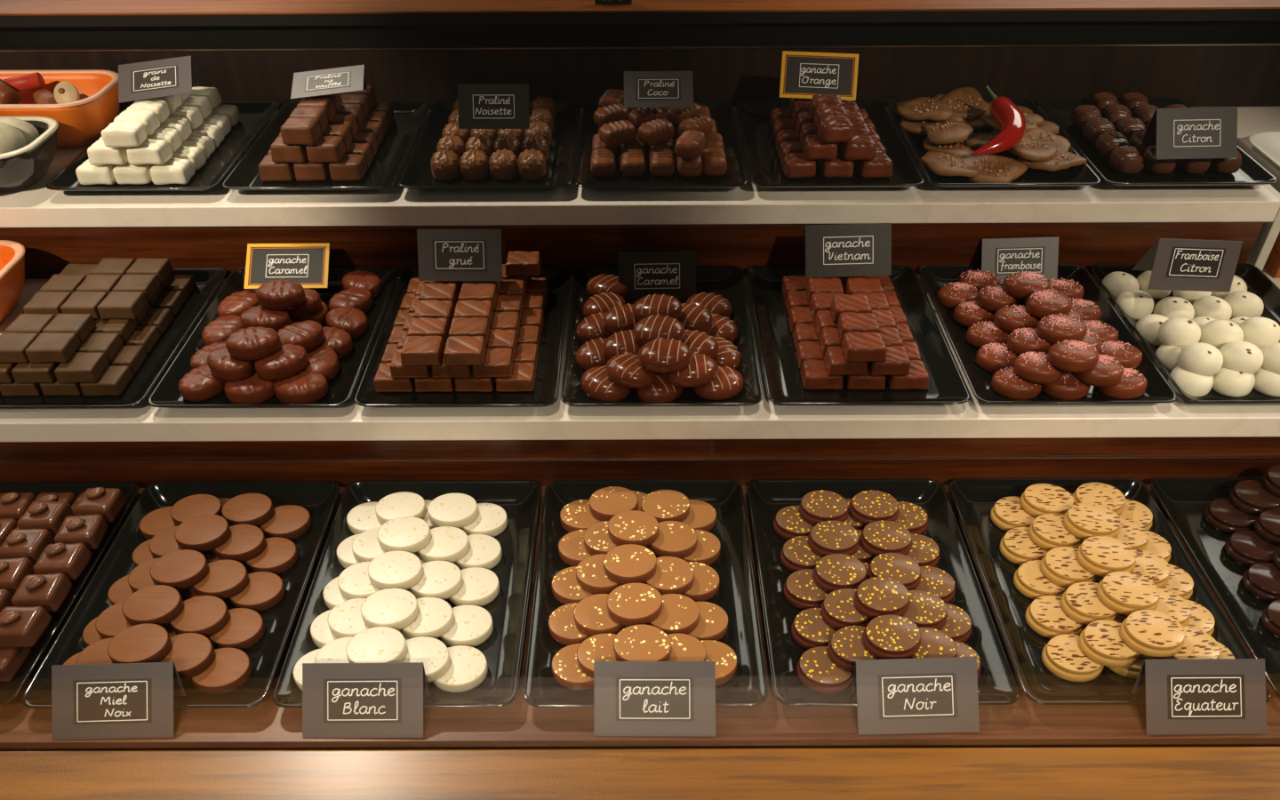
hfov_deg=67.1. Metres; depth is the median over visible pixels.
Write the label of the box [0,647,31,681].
chocolate
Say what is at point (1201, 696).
name card
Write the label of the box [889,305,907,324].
block
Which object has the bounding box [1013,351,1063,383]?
oval
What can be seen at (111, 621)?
disc
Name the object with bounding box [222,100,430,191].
serving tray
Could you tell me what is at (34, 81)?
log
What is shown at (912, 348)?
block
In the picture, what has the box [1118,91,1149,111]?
barrel
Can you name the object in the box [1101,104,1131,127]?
barrel
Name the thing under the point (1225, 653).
disc
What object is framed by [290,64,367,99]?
name card
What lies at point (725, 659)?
disc
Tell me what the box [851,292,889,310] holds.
block
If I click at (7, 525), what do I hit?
bean square
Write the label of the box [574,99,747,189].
serving tray
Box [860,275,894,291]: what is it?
block
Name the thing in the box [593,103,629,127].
chocolate
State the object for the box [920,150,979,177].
shard
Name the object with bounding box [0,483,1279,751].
shelf
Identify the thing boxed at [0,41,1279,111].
wall
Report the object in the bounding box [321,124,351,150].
chocolate
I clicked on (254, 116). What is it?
serving tray
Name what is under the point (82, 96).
log
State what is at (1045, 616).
disc
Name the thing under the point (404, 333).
brick
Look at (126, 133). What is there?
brick
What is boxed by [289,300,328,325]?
chocolate
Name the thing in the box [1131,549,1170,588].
disc
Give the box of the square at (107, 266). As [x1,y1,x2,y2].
[90,257,135,276]
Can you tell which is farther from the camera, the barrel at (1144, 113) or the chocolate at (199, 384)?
the barrel at (1144, 113)
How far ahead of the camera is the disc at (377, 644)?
0.59 m
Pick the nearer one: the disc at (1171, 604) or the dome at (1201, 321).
the disc at (1171, 604)
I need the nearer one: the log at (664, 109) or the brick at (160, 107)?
the brick at (160, 107)
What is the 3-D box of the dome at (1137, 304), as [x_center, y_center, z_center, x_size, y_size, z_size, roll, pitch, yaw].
[0.409,-0.081,0.797,0.030,0.019,0.028,-9,39,-10]
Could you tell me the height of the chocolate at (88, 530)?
0.018 m
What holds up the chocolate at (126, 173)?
on the serving tray at (254, 116)
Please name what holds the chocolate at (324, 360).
on the serving tray at (166, 394)
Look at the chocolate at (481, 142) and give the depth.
0.86 m
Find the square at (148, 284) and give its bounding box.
[112,273,159,300]
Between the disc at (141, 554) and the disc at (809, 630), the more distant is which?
the disc at (141, 554)
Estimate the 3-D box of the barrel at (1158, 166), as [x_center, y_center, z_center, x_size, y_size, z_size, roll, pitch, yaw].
[0.456,-0.211,0.847,0.023,0.020,0.030,2,38,3]
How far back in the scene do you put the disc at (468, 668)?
0.59 m
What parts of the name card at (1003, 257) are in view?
label panel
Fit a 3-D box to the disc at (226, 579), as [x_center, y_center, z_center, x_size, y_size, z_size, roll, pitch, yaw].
[-0.281,0.120,0.646,0.036,0.008,0.030,0,38,1]
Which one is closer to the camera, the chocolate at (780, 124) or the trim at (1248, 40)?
the chocolate at (780, 124)
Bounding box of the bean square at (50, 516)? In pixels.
[16,500,73,536]
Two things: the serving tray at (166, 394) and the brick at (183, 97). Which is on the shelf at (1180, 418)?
the serving tray at (166, 394)
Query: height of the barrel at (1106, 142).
0.020 m
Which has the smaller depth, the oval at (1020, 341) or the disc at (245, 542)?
the disc at (245, 542)
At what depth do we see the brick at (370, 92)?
0.93 m
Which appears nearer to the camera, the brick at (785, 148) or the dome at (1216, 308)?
the dome at (1216, 308)
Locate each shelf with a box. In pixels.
[0,105,1279,227]
[0,267,1279,441]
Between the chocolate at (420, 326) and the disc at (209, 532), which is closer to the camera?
the disc at (209, 532)
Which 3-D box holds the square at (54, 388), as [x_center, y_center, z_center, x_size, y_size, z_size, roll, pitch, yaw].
[-0.430,-0.015,0.725,0.028,0.012,0.025,0,38,0]
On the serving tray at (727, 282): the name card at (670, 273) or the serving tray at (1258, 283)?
the name card at (670, 273)
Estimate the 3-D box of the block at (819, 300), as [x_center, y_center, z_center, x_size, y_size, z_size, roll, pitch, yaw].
[0.153,-0.076,0.776,0.030,0.013,0.025,-1,38,0]
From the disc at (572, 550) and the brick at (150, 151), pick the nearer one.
the disc at (572, 550)
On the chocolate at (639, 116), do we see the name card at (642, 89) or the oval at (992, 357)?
the name card at (642, 89)
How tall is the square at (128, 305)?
0.012 m
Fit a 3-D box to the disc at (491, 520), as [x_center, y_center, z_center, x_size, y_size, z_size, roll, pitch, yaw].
[-0.114,0.088,0.701,0.036,0.008,0.030,0,38,1]
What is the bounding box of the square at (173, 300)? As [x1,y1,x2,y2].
[150,290,185,316]
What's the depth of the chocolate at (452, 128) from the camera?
0.89 m
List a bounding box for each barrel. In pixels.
[1071,104,1101,129]
[1082,117,1115,143]
[1088,92,1119,114]
[1095,131,1129,158]
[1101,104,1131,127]
[1109,145,1144,174]
[1114,117,1145,142]
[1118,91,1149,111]
[1128,131,1156,153]
[1130,104,1158,125]
[1143,145,1175,174]
[1163,104,1187,108]
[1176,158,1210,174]
[1209,149,1241,173]
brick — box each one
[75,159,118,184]
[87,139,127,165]
[101,120,147,147]
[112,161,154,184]
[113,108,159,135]
[126,98,169,123]
[126,138,172,165]
[139,95,182,112]
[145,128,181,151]
[150,157,195,184]
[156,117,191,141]
[167,105,203,129]
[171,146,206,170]
[179,93,190,101]
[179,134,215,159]
[181,96,212,119]
[189,86,221,108]
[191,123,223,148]
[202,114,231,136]
[210,104,239,127]
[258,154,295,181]
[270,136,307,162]
[280,117,321,144]
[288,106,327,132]
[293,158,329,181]
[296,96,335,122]
[305,135,345,162]
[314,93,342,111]
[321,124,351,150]
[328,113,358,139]
[328,153,367,181]
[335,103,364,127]
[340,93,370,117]
[341,85,375,108]
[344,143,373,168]
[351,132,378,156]
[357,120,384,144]
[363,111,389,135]
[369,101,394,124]
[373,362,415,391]
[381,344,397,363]
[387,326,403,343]
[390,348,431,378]
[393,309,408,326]
[396,329,407,349]
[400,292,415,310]
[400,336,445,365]
[402,312,414,330]
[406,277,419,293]
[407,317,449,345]
[408,295,419,312]
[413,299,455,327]
[414,366,455,391]
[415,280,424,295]
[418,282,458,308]
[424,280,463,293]
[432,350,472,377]
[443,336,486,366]
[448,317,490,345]
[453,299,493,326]
[454,368,495,391]
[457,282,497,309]
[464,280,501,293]
[472,347,513,377]
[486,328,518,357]
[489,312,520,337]
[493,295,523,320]
[496,361,535,391]
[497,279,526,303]
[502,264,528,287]
[504,250,542,276]
[513,343,539,371]
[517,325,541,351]
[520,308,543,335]
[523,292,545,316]
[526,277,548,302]
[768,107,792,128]
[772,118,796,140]
[775,128,800,151]
[777,141,804,164]
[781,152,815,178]
[789,97,811,111]
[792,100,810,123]
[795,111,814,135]
[800,122,818,145]
[802,134,837,159]
[809,94,842,117]
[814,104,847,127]
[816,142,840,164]
[817,116,854,143]
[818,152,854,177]
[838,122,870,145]
[840,135,876,159]
[841,101,860,111]
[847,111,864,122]
[854,140,886,163]
[856,152,892,178]
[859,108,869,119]
[864,119,874,129]
[869,128,879,141]
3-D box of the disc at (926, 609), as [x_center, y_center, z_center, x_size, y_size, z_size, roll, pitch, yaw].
[0.179,0.136,0.620,0.036,0.010,0.030,2,38,3]
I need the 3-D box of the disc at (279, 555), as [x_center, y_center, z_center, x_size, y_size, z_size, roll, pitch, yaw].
[-0.257,0.109,0.674,0.036,0.008,0.030,-1,38,0]
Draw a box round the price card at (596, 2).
[594,0,631,4]
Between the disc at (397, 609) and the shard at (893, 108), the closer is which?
the disc at (397, 609)
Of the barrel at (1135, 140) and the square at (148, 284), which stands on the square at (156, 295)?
the square at (148, 284)
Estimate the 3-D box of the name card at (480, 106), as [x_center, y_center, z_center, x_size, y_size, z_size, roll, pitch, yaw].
[-0.128,-0.260,0.850,0.062,0.034,0.030,0,38,0]
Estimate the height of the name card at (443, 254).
0.037 m
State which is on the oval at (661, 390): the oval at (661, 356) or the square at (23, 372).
the oval at (661, 356)
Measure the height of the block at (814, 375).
0.013 m
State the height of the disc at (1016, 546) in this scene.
0.010 m
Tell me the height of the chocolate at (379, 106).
0.017 m
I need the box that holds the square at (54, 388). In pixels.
[40,378,82,395]
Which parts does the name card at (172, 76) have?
label panel, leg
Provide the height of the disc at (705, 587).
0.008 m
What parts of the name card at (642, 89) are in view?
label panel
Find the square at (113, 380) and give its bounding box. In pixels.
[80,365,133,396]
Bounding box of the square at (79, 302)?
[60,291,108,319]
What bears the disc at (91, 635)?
on the serving tray at (319, 498)
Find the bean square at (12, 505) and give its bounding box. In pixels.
[0,492,36,521]
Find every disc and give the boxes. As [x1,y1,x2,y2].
[63,651,81,664]
[76,637,113,664]
[82,616,102,646]
[95,600,132,639]
[107,575,133,605]
[107,623,171,663]
[121,584,183,625]
[128,557,159,592]
[131,538,153,566]
[139,506,175,540]
[148,525,183,558]
[150,549,208,590]
[159,632,215,679]
[161,622,176,637]
[169,595,229,637]
[170,494,222,526]
[174,513,230,551]
[179,585,198,599]
[191,647,252,695]
[192,559,248,599]
[200,549,242,563]
[208,608,264,650]
[213,524,266,561]
[218,497,230,517]
[221,493,273,527]
[229,571,285,612]
[244,536,298,574]
[259,504,311,540]
[293,648,319,689]
[310,609,337,648]
[314,636,353,663]
[322,576,347,609]
[328,598,369,638]
[336,533,360,567]
[337,561,380,599]
[345,626,407,663]
[346,501,382,535]
[352,527,385,562]
[360,588,418,630]
[368,550,423,590]
[375,491,425,524]
[377,516,431,552]
[400,597,453,639]
[401,636,449,682]
[408,560,462,599]
[412,551,425,564]
[417,526,469,562]
[422,499,437,528]
[427,493,478,527]
[432,645,487,692]
[439,604,493,647]
[448,567,499,607]
[453,534,502,569]
[459,503,507,536]
[548,602,590,645]
[551,643,594,689]
[552,566,594,604]
[558,529,591,566]
[560,499,603,532]
[573,593,625,636]
[576,553,623,594]
[576,632,616,678]
[583,520,617,555]
[589,486,638,520]
[603,544,656,584]
[607,582,662,626]
[608,510,658,546]
[613,624,671,661]
[632,490,647,511]
[640,489,689,522]
[642,556,694,595]
[646,593,699,634]
[648,520,697,558]
[667,632,706,661]
[680,529,720,565]
[681,499,716,531]
[682,561,719,601]
[687,601,727,640]
[700,640,736,686]
[773,505,814,540]
[780,536,822,572]
[783,568,829,609]
[791,608,837,649]
[796,646,854,694]
[798,490,848,525]
[808,520,859,557]
[813,553,866,592]
[820,588,871,630]
[827,625,879,671]
[844,498,865,530]
[848,490,899,525]
[851,529,875,563]
[853,576,910,619]
[859,520,911,556]
[862,562,869,579]
[862,614,920,659]
[866,552,921,590]
[894,501,927,535]
[902,589,947,630]
[906,533,939,567]
[910,627,957,658]
[914,566,955,603]
[940,603,971,642]
[953,640,980,676]
[990,496,1036,531]
[999,527,1047,565]
[1013,560,1068,599]
[1019,483,1073,517]
[1024,595,1085,639]
[1028,513,1084,551]
[1040,546,1097,587]
[1041,633,1103,681]
[1060,581,1119,624]
[1063,502,1120,540]
[1072,482,1125,516]
[1076,536,1135,576]
[1078,619,1140,667]
[1086,613,1128,625]
[1096,571,1159,615]
[1107,654,1159,679]
[1115,517,1149,550]
[1119,498,1152,530]
[1120,609,1184,657]
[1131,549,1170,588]
[1145,530,1171,562]
[1154,587,1190,626]
[1159,625,1220,659]
[1162,563,1193,599]
[1184,599,1215,635]
[1203,497,1258,534]
[1216,641,1234,658]
[1224,530,1279,567]
[1228,480,1279,515]
[1241,562,1279,602]
[1253,509,1279,545]
[1260,599,1279,638]
[1261,464,1279,497]
[1272,546,1279,569]
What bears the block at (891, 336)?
on the block
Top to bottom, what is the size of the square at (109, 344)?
0.012 m
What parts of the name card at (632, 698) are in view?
label panel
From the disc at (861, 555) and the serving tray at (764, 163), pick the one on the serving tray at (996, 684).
the disc at (861, 555)
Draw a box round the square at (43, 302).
[23,291,71,316]
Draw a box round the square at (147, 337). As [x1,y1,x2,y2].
[122,326,160,353]
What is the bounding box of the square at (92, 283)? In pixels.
[75,274,121,294]
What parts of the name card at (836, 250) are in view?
leg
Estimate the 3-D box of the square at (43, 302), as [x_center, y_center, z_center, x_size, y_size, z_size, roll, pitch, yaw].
[-0.467,-0.075,0.763,0.028,0.012,0.025,0,38,0]
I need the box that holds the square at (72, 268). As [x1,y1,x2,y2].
[58,263,97,277]
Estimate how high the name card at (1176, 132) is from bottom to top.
0.036 m
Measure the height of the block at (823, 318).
0.013 m
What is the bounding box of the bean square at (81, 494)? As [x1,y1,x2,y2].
[71,492,107,523]
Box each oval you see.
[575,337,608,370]
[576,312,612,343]
[580,365,631,401]
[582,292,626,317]
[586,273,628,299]
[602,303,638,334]
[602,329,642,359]
[606,352,657,388]
[632,294,682,321]
[632,314,685,345]
[636,372,684,402]
[637,337,691,373]
[664,352,717,387]
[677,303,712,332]
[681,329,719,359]
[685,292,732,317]
[693,366,743,399]
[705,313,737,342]
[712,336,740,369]
[936,281,978,309]
[952,300,995,327]
[957,269,999,291]
[966,320,1009,348]
[976,283,1021,311]
[976,342,1018,373]
[991,366,1042,399]
[993,304,1040,333]
[1002,270,1049,300]
[1006,327,1053,355]
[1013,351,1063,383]
[1020,287,1059,306]
[1025,288,1071,319]
[1036,312,1087,343]
[1040,370,1090,399]
[1047,339,1099,372]
[1048,277,1083,299]
[1068,305,1083,320]
[1071,298,1101,321]
[1072,353,1123,386]
[1081,329,1101,351]
[1082,320,1118,343]
[1095,367,1147,399]
[1098,340,1142,369]
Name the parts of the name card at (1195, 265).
leg, label panel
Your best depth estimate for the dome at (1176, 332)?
0.73 m
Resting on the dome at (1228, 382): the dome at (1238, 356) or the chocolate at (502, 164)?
the dome at (1238, 356)
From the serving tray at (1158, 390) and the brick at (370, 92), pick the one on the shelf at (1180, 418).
the serving tray at (1158, 390)
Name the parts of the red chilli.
stem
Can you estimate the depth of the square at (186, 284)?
0.83 m
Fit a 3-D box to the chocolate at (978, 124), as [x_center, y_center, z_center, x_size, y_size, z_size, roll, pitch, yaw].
[0.328,-0.279,0.942,0.044,0.012,0.060,19,42,23]
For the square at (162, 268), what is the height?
0.012 m
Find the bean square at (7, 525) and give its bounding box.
[0,518,17,546]
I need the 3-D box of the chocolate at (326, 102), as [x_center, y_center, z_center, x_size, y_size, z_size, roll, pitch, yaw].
[-0.289,-0.259,0.861,0.029,0.017,0.024,1,38,1]
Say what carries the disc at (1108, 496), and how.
on the disc
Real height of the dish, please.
0.011 m
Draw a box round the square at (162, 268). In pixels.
[126,257,172,283]
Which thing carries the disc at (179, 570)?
on the disc at (140, 578)
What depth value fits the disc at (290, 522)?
0.69 m
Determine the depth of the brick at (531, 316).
0.78 m
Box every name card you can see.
[51,662,186,740]
[118,56,199,103]
[243,243,333,288]
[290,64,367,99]
[302,662,429,737]
[416,229,507,280]
[457,84,532,128]
[593,661,715,736]
[617,251,695,299]
[624,71,693,107]
[779,50,858,100]
[801,223,891,277]
[851,656,979,735]
[981,236,1058,283]
[1131,238,1242,292]
[1131,658,1266,735]
[1140,106,1237,159]
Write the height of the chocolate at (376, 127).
0.017 m
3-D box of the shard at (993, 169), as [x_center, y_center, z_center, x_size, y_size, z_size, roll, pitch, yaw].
[0.312,-0.202,0.846,0.055,0.011,0.048,-3,38,-3]
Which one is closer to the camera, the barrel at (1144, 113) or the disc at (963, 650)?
the disc at (963, 650)
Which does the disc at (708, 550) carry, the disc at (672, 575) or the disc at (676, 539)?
the disc at (676, 539)
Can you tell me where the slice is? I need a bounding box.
[53,81,79,103]
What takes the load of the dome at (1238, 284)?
on the serving tray at (1258, 283)
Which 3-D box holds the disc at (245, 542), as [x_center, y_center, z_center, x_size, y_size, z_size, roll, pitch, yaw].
[-0.279,0.100,0.673,0.036,0.008,0.030,3,38,5]
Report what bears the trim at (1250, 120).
attached to the wall
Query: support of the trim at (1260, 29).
attached to the wall
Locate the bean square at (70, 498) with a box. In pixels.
[35,491,77,506]
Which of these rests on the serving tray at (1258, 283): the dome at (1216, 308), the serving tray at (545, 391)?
the dome at (1216, 308)
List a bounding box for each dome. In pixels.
[1099,271,1139,298]
[1114,289,1153,319]
[1134,313,1168,345]
[1136,270,1171,298]
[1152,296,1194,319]
[1154,344,1184,370]
[1157,316,1200,346]
[1168,365,1213,397]
[1172,290,1211,304]
[1176,342,1223,375]
[1191,316,1215,329]
[1192,296,1231,319]
[1199,319,1243,350]
[1210,274,1247,299]
[1211,367,1255,397]
[1219,340,1263,374]
[1224,290,1263,318]
[1228,316,1249,325]
[1239,316,1279,347]
[1253,367,1279,397]
[1261,342,1279,375]
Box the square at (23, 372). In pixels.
[11,360,60,383]
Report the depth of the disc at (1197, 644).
0.59 m
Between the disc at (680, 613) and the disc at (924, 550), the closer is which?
the disc at (680, 613)
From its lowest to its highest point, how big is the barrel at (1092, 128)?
0.020 m
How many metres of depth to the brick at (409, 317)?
0.75 m
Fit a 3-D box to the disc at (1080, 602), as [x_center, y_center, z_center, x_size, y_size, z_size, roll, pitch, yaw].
[0.292,0.131,0.624,0.037,0.010,0.031,-2,38,-2]
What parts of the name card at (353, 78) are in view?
label panel, leg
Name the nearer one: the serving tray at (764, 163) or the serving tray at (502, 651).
the serving tray at (502, 651)
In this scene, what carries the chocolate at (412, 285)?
on the serving tray at (545, 391)
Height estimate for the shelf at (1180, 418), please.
0.019 m
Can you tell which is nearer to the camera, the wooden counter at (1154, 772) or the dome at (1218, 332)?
the wooden counter at (1154, 772)
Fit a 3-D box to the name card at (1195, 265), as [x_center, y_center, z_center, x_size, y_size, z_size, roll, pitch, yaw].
[0.433,-0.111,0.761,0.068,0.042,0.031,-1,38,-1]
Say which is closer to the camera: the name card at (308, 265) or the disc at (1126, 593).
the disc at (1126, 593)
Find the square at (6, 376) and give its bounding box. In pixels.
[0,362,18,383]
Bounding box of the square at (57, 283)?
[40,274,86,294]
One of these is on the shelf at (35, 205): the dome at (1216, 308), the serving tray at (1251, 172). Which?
the serving tray at (1251, 172)
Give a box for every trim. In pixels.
[0,0,1279,15]
[0,8,1279,27]
[0,20,1279,47]
[0,40,1279,47]
[0,43,1279,51]
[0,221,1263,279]
[0,436,1279,460]
[0,455,1279,462]
[0,456,1279,487]
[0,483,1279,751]
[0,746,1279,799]
[472,49,477,84]
[1237,106,1279,192]
[1246,184,1279,271]
[1264,232,1279,278]
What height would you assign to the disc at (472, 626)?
0.008 m
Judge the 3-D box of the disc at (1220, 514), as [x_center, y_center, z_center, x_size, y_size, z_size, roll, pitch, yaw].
[0.429,0.084,0.700,0.036,0.010,0.030,0,38,0]
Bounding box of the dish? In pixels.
[1248,130,1279,167]
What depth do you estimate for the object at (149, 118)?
0.83 m
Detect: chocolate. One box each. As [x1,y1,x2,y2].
[0,528,54,565]
[0,557,34,595]
[0,588,13,612]
[0,606,51,647]
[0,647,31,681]
[11,573,71,612]
[33,543,91,580]
[54,514,108,550]
[178,364,226,401]
[190,341,225,369]
[201,314,242,345]
[207,345,255,381]
[217,289,259,317]
[224,370,278,403]
[225,326,280,359]
[240,304,290,332]
[254,344,308,380]
[256,279,305,310]
[273,370,328,403]
[277,320,324,351]
[286,288,321,317]
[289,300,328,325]
[302,345,339,382]
[319,326,352,358]
[325,306,368,338]
[328,287,373,313]
[342,270,382,298]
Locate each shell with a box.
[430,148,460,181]
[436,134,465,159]
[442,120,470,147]
[448,108,471,132]
[453,98,458,111]
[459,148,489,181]
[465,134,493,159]
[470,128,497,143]
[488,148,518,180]
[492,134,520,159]
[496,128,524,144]
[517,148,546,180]
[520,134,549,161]
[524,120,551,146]
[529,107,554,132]
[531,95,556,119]
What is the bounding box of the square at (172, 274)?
[160,265,175,288]
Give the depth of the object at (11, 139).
0.82 m
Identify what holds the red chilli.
on the chocolate at (1033, 121)
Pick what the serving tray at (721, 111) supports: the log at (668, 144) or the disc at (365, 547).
the log at (668, 144)
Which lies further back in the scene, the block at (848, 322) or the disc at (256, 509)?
the block at (848, 322)
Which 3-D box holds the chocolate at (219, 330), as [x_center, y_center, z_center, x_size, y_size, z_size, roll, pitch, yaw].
[-0.333,-0.055,0.773,0.031,0.014,0.040,9,39,12]
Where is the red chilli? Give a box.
[970,85,1026,155]
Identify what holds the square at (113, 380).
on the serving tray at (207, 280)
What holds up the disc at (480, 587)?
on the serving tray at (502, 651)
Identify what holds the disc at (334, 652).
on the disc at (310, 657)
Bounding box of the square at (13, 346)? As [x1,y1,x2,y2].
[0,332,39,362]
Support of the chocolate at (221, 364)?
on the chocolate at (252, 389)
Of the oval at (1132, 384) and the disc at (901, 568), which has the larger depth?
the oval at (1132, 384)
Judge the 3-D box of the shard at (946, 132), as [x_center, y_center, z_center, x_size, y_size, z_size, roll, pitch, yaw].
[0.286,-0.250,0.893,0.044,0.012,0.060,2,38,3]
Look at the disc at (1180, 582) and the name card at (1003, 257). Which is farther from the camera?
the name card at (1003, 257)
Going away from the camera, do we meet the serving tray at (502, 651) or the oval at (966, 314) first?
the serving tray at (502, 651)
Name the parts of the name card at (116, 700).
label panel, leg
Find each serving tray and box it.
[0,268,226,407]
[0,481,139,707]
[21,480,340,708]
[45,101,279,191]
[147,267,398,407]
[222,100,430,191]
[272,480,541,707]
[354,266,570,406]
[398,100,581,190]
[523,479,767,706]
[560,265,762,405]
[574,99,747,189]
[735,98,924,189]
[745,264,969,404]
[746,478,1019,705]
[885,97,1101,188]
[918,264,1177,403]
[948,477,1271,704]
[1036,96,1278,187]
[1089,263,1279,402]
[1149,477,1279,695]
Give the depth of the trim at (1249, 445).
0.72 m
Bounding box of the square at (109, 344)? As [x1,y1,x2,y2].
[75,332,123,361]
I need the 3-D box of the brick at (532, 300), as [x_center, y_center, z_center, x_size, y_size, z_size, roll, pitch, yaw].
[-0.094,-0.079,0.804,0.029,0.012,0.024,0,38,1]
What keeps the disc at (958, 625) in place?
on the serving tray at (996, 684)
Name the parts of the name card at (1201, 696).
leg, label panel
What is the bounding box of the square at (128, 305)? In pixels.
[97,291,147,319]
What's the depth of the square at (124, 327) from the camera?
0.75 m
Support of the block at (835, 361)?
on the block at (852, 381)
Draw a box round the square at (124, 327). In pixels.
[91,317,137,341]
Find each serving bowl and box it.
[0,69,119,147]
[0,115,58,191]
[0,240,24,323]
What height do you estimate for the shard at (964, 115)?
0.010 m
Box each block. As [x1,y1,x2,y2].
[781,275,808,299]
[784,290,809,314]
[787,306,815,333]
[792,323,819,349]
[795,341,824,369]
[800,360,843,389]
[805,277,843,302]
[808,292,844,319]
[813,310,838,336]
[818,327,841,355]
[823,346,867,375]
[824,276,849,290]
[830,294,871,321]
[837,312,880,341]
[840,331,887,362]
[843,276,883,295]
[844,363,886,389]
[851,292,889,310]
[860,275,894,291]
[867,345,910,375]
[872,309,896,327]
[880,327,903,346]
[883,290,900,306]
[885,360,929,389]
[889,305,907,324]
[896,323,913,342]
[902,341,920,360]
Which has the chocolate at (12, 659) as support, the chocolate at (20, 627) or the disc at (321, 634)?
the chocolate at (20, 627)
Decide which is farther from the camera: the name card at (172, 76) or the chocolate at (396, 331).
the name card at (172, 76)
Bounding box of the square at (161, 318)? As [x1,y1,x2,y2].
[136,308,173,335]
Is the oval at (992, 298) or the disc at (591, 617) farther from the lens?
the oval at (992, 298)
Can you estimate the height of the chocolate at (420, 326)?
0.012 m
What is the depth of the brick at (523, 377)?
0.72 m
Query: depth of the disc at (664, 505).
0.69 m
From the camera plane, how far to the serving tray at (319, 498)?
0.65 m
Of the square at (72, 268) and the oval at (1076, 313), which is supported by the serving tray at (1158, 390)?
the oval at (1076, 313)
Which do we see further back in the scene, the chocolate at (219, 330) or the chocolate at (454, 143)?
the chocolate at (454, 143)
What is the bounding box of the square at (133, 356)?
[108,345,146,374]
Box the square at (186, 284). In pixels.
[162,274,196,299]
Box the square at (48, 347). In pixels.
[25,332,80,362]
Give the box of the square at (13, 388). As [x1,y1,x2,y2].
[0,379,41,396]
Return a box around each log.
[0,79,21,103]
[3,72,45,93]
[32,88,57,103]
[35,93,87,103]
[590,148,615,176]
[592,133,616,155]
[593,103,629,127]
[598,88,623,108]
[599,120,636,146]
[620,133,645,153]
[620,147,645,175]
[628,107,637,112]
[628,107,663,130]
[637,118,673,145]
[648,138,673,153]
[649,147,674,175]
[659,107,670,118]
[664,118,679,143]
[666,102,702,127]
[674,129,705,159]
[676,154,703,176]
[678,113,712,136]
[699,104,711,118]
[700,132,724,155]
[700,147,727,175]
[711,118,717,132]
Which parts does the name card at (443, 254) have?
label panel, leg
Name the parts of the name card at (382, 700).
label panel, leg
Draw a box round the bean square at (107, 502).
[72,487,126,522]
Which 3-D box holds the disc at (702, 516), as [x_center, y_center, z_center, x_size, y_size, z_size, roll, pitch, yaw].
[0.038,0.086,0.703,0.036,0.008,0.030,-2,38,-2]
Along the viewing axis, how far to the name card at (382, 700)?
0.57 m
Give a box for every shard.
[889,100,908,114]
[896,96,952,120]
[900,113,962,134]
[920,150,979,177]
[922,120,973,144]
[922,137,975,157]
[932,94,972,119]
[939,87,990,120]
[960,154,1028,183]
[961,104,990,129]
[962,134,996,148]
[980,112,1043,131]
[986,102,1032,112]
[993,120,1059,134]
[1008,137,1057,161]
[1017,151,1087,171]
[1023,126,1071,155]
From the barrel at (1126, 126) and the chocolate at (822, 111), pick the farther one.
the barrel at (1126, 126)
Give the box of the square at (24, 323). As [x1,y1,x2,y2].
[4,313,55,335]
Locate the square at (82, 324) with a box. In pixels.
[42,313,95,343]
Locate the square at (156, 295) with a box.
[148,283,162,305]
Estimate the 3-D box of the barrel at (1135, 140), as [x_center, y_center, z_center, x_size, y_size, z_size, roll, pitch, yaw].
[0.457,-0.231,0.873,0.023,0.020,0.030,0,38,0]
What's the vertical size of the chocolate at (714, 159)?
0.018 m
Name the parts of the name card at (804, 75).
label panel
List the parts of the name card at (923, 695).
leg, label panel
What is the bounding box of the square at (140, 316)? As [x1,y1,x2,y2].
[136,300,151,323]
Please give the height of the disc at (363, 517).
0.008 m
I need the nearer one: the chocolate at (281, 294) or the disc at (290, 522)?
the disc at (290, 522)
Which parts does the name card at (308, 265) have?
label panel, leg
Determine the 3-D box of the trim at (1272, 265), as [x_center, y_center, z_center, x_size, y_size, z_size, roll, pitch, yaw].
[0.564,-0.197,0.920,0.012,0.055,0.223,0,38,0]
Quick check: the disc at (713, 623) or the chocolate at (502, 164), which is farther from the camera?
the chocolate at (502, 164)
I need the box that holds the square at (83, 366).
[54,352,109,383]
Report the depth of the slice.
0.88 m

